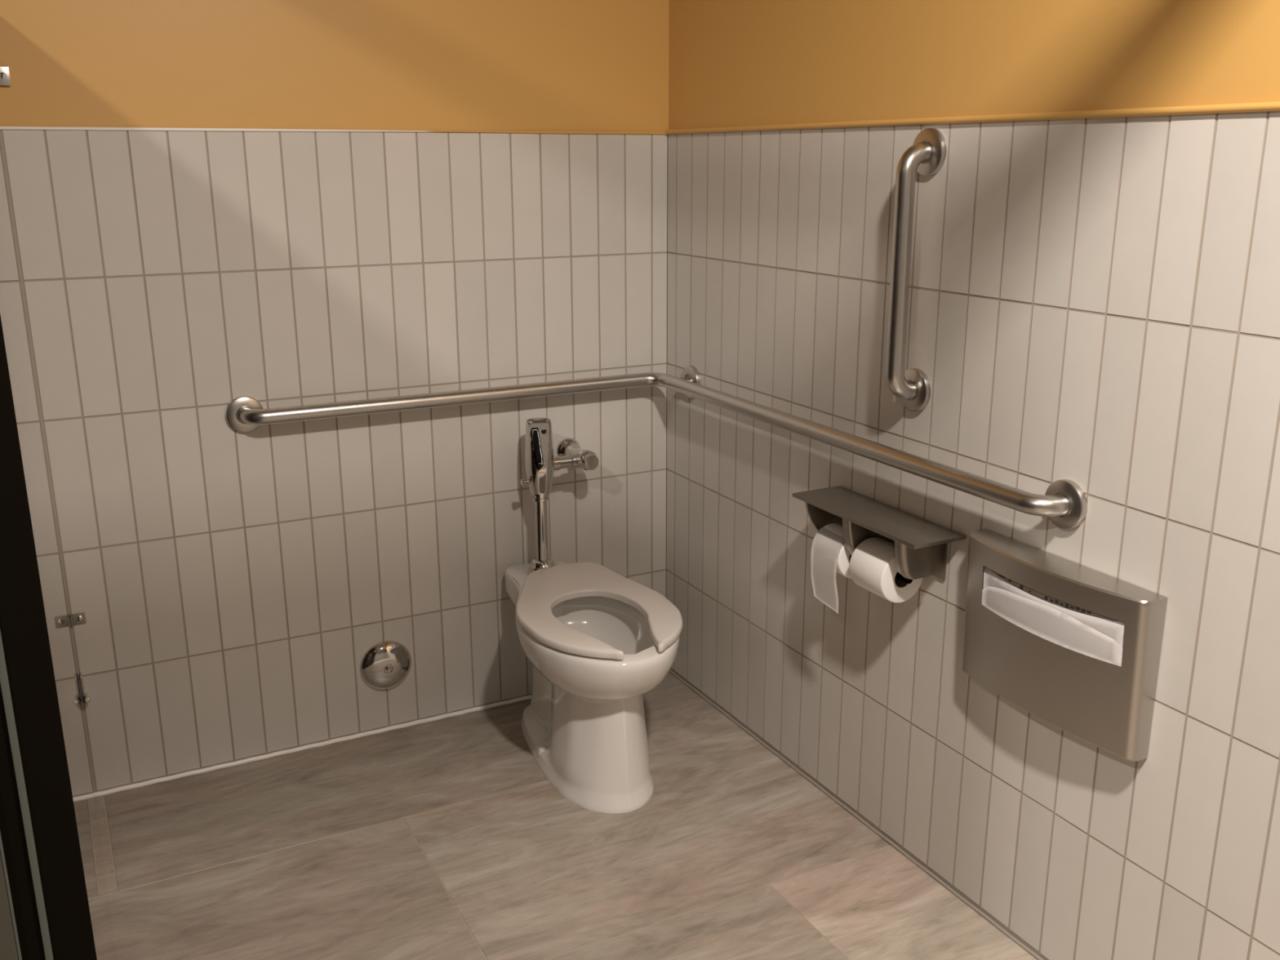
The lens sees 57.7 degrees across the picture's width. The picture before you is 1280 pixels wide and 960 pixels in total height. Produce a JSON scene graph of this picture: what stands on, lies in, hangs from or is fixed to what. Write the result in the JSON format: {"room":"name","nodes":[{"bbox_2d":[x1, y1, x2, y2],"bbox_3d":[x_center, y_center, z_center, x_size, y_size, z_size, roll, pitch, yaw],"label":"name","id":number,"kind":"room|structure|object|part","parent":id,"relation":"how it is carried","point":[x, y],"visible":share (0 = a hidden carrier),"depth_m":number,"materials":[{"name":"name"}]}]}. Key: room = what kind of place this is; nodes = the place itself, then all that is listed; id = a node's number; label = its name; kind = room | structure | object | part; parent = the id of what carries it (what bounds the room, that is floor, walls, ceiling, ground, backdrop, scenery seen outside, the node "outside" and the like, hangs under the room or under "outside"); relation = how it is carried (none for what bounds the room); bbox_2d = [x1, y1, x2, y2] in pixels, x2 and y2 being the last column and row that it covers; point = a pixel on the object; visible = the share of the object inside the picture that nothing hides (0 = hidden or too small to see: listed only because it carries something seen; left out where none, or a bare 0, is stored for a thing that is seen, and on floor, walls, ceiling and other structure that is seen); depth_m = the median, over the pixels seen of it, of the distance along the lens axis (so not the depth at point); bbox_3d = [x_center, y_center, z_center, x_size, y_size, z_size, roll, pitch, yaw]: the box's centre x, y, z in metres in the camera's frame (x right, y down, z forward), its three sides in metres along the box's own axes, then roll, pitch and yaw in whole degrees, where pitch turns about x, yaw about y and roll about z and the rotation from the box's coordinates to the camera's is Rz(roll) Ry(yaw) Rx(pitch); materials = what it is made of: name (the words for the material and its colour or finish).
{"room":"public restroom","nodes":[
{"label":"public restroom","id":0,"kind":"room"},
{"bbox_2d":[0,0,669,791],"bbox_3d":[-1.071,-0.524,2.636,2.758,2.657,0.120,-8,17,-26],"label":"wall","id":1,"kind":"structure","parent":0,"point":[233,588],"depth_m":2.81,"materials":[{"name":"tile"}]},
{"bbox_2d":[0,66,11,85],"bbox_3d":[-1.294,-0.819,2.351,0.032,0.036,0.020,-8,17,-26],"label":"wall bracket","id":2,"kind":"object","parent":1,"relation":"attached to","point":[5,80],"visible":1,"depth_m":2.36,"materials":[{"name":"silver metal"}]},
{"bbox_2d":[70,612,86,627],"bbox_3d":[-1.291,0.322,2.667,0.032,0.026,0.020,-8,17,-26],"label":"wall bracket","id":3,"kind":"object","parent":1,"relation":"attached to","point":[79,618],"visible":0.99,"depth_m":2.67,"materials":[{"name":"silver metal"}]},
{"bbox_2d":[0,126,434,132],"bbox_3d":[-1.115,-0.750,2.479,1.440,0.006,0.007,-8,17,-26],"label":"trim","id":4,"kind":"structure","parent":1,"relation":"attached to","point":[1,127],"depth_m":2.53,"materials":[{"name":"white"}]},
{"bbox_2d":[95,694,531,797],"bbox_3d":[-0.874,0.695,3.004,2.140,0.014,0.012,-8,17,-26],"label":"baseboard","id":5,"kind":"structure","parent":1,"relation":"attached to","point":[124,788],"depth_m":3.00,"materials":[{"name":"white metal"}]},
{"bbox_2d":[360,640,411,689],"bbox_3d":[-0.663,0.492,3.049,0.138,0.138,0.027,-8,17,-26],"label":"cover","id":6,"kind":"object","parent":1,"relation":"attached to","point":[386,664],"visible":1,"depth_m":3.04,"materials":[{"name":"silver metal"}]},
{"bbox_2d":[424,130,666,134],"bbox_3d":[-0.239,-0.874,2.917,0.700,0.008,0.008,-8,17,-26],"label":"trim","id":7,"kind":"structure","parent":1,"relation":"attached to","point":[476,131],"depth_m":2.94,"materials":[{"name":"brown paint"}]},
{"bbox_2d":[95,671,1037,959],"bbox_3d":[-0.899,1.484,0.290,4.800,0.060,5.000,-8,17,-26],"label":"floor","id":8,"kind":"structure","parent":0,"point":[447,838],"depth_m":2.51,"materials":[{"name":"tile"}]},
{"bbox_2d":[0,133,116,959],"bbox_3d":[-0.285,-0.131,1.891,1.881,2.192,2.064,-8,17,-26],"label":"wall","id":9,"kind":"structure","parent":8,"relation":"on","point":[55,902],"depth_m":0.75,"materials":[{"name":"black laminate"}]},
{"bbox_2d":[79,672,90,703],"bbox_3d":[-1.293,0.486,2.704,0.018,0.070,0.038,-8,17,-26],"label":"peg","id":10,"kind":"object","parent":9,"relation":"attached to","point":[86,699],"visible":1,"depth_m":2.70,"materials":[{"name":"silver metal"}]},
{"bbox_3d":[-1.303,0.483,2.714,0.005,0.070,0.004,-8,17,-26],"label":"plate","id":11,"kind":"part","parent":10,"relation":"part of","materials":[{"name":"silver metal"}]},
{"bbox_3d":[-1.293,0.508,2.710,0.018,0.018,0.038,-8,17,-26],"label":"knob","id":12,"kind":"part","parent":10,"relation":"part of","materials":[{"name":"silver metal"}]},
{"bbox_2d":[504,560,682,813],"bbox_3d":[-0.143,0.495,2.911,0.372,0.439,0.718,-7,17,-24],"label":"toilet","id":13,"kind":"object","parent":8,"relation":"on","point":[596,639],"visible":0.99,"depth_m":2.73,"materials":[{"name":"white ceramic"}]},
{"bbox_2d":[520,417,599,574],"bbox_3d":[-0.227,0.031,3.083,0.220,0.417,0.155,-8,17,-26],"label":"valve","id":14,"kind":"object","parent":13,"relation":"on","point":[541,463],"visible":1,"depth_m":3.01,"materials":[{"name":"silver metal"}]},
{"bbox_3d":[-0.121,0.306,2.808,0.372,0.020,0.590,-7,17,-24],"label":"seat","id":15,"kind":"part","parent":13,"relation":"part of","materials":[{"name":"white plastic"}]},
{"bbox_2d":[666,0,1279,959],"bbox_3d":[0.855,-0.304,1.820,0.120,2.657,3.398,-8,17,-26],"label":"wall","id":16,"kind":"structure","parent":0,"point":[1094,304],"depth_m":2.13,"materials":[{"name":"tile"}]},
{"bbox_2d":[225,364,1087,528],"bbox_3d":[-0.106,-0.050,2.349,1.180,0.087,1.486,-8,17,-26],"label":"grab bar","id":17,"kind":"object","parent":16,"relation":"attached to","point":[1064,502],"visible":1,"depth_m":2.71,"materials":[{"name":"silver metal"}]},
{"bbox_3d":[0.119,-0.262,3.113,0.040,0.026,0.026,-8,17,-26],"label":"support post","id":18,"kind":"part","parent":17,"relation":"part of","materials":[{"name":"silver metal"}]},
{"bbox_2d":[669,669,1044,959],"bbox_3d":[0.859,0.962,2.029,0.007,0.008,3.400,-8,17,-26],"label":"baseboard","id":19,"kind":"structure","parent":16,"relation":"attached to","point":[990,920],"depth_m":2.63,"materials":[{"name":"beige"}]},
{"bbox_2d":[791,485,966,583],"bbox_3d":[0.482,0.127,2.405,0.128,0.122,0.403,-8,17,-26],"label":"toilet paper holder","id":20,"kind":"object","parent":16,"relation":"attached to","point":[921,544],"visible":0.82,"depth_m":2.34,"materials":[{"name":"silver metal"}]},
{"bbox_3d":[0.405,0.088,2.562,0.106,0.114,0.005,-8,17,-26],"label":"arm","id":21,"kind":"part","parent":20,"relation":"part of","materials":[{"name":"silver metal"}]},
{"bbox_2d":[810,523,851,613],"bbox_3d":[0.437,0.188,2.512,0.101,0.172,0.096,-8,17,-26],"label":"toilet paper roll","id":22,"kind":"object","parent":20,"relation":"hanging from","point":[830,555],"visible":0.78,"depth_m":2.48,"materials":[{"name":"white paper"}]},
{"bbox_3d":[0.472,0.116,2.430,0.112,0.100,0.026,-8,17,-26],"label":"arm","id":23,"kind":"part","parent":20,"relation":"part of","materials":[{"name":"silver metal"}]},
{"bbox_2d":[791,485,966,549],"bbox_3d":[0.482,0.072,2.390,0.128,0.008,0.403,-8,17,-26],"label":"shelf","id":24,"kind":"object","parent":20,"relation":"attached to","point":[906,529],"depth_m":2.36,"materials":[{"name":"silver metal"}]},
{"bbox_2d":[848,537,922,603],"bbox_3d":[0.505,0.184,2.380,0.109,0.109,0.106,-8,17,-26],"label":"toilet paper roll","id":25,"kind":"object","parent":20,"relation":"on","point":[873,566],"visible":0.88,"depth_m":2.35,"materials":[{"name":"white paper"}]},
{"bbox_3d":[0.534,0.150,2.284,0.080,0.086,0.030,-8,17,-26],"label":"arm","id":26,"kind":"part","parent":20,"relation":"part of","materials":[{"name":"silver metal"}]},
{"bbox_2d":[884,128,946,411],"bbox_3d":[0.519,-0.397,2.246,0.076,0.545,0.087,-8,17,-26],"label":"vertical grab bar","id":27,"kind":"object","parent":16,"relation":"attached to","point":[926,156],"visible":1,"depth_m":2.22,"materials":[{"name":"silver metal"}]},
{"bbox_3d":[0.518,-0.396,2.246,0.074,0.495,0.037,-8,17,-26],"label":"rail","id":28,"kind":"part","parent":27,"relation":"part of","materials":[{"name":"silver metal"}]},
{"bbox_2d":[665,101,1279,134],"bbox_3d":[1.040,-0.425,1.274,0.012,0.012,4.196,-8,17,-26],"label":"trim","id":29,"kind":"structure","parent":16,"relation":"attached to","point":[1262,106],"depth_m":1.99,"materials":[{"name":"brown paint"}]},
{"bbox_2d":[962,528,1167,761],"bbox_3d":[0.714,0.281,2.045,0.076,0.284,0.406,-8,17,-26],"label":"dispenser","id":30,"kind":"object","parent":16,"relation":"attached to","point":[1107,706],"visible":1,"depth_m":1.98,"materials":[{"name":"silver metal"}]},
{"bbox_2d":[982,566,1124,666],"bbox_3d":[0.703,0.231,2.007,0.024,0.103,0.316,-8,18,-27],"label":"cover","id":31,"kind":"object","parent":30,"relation":"in","point":[1067,625],"visible":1,"depth_m":1.98,"materials":[{"name":"white paper"}]}
]}

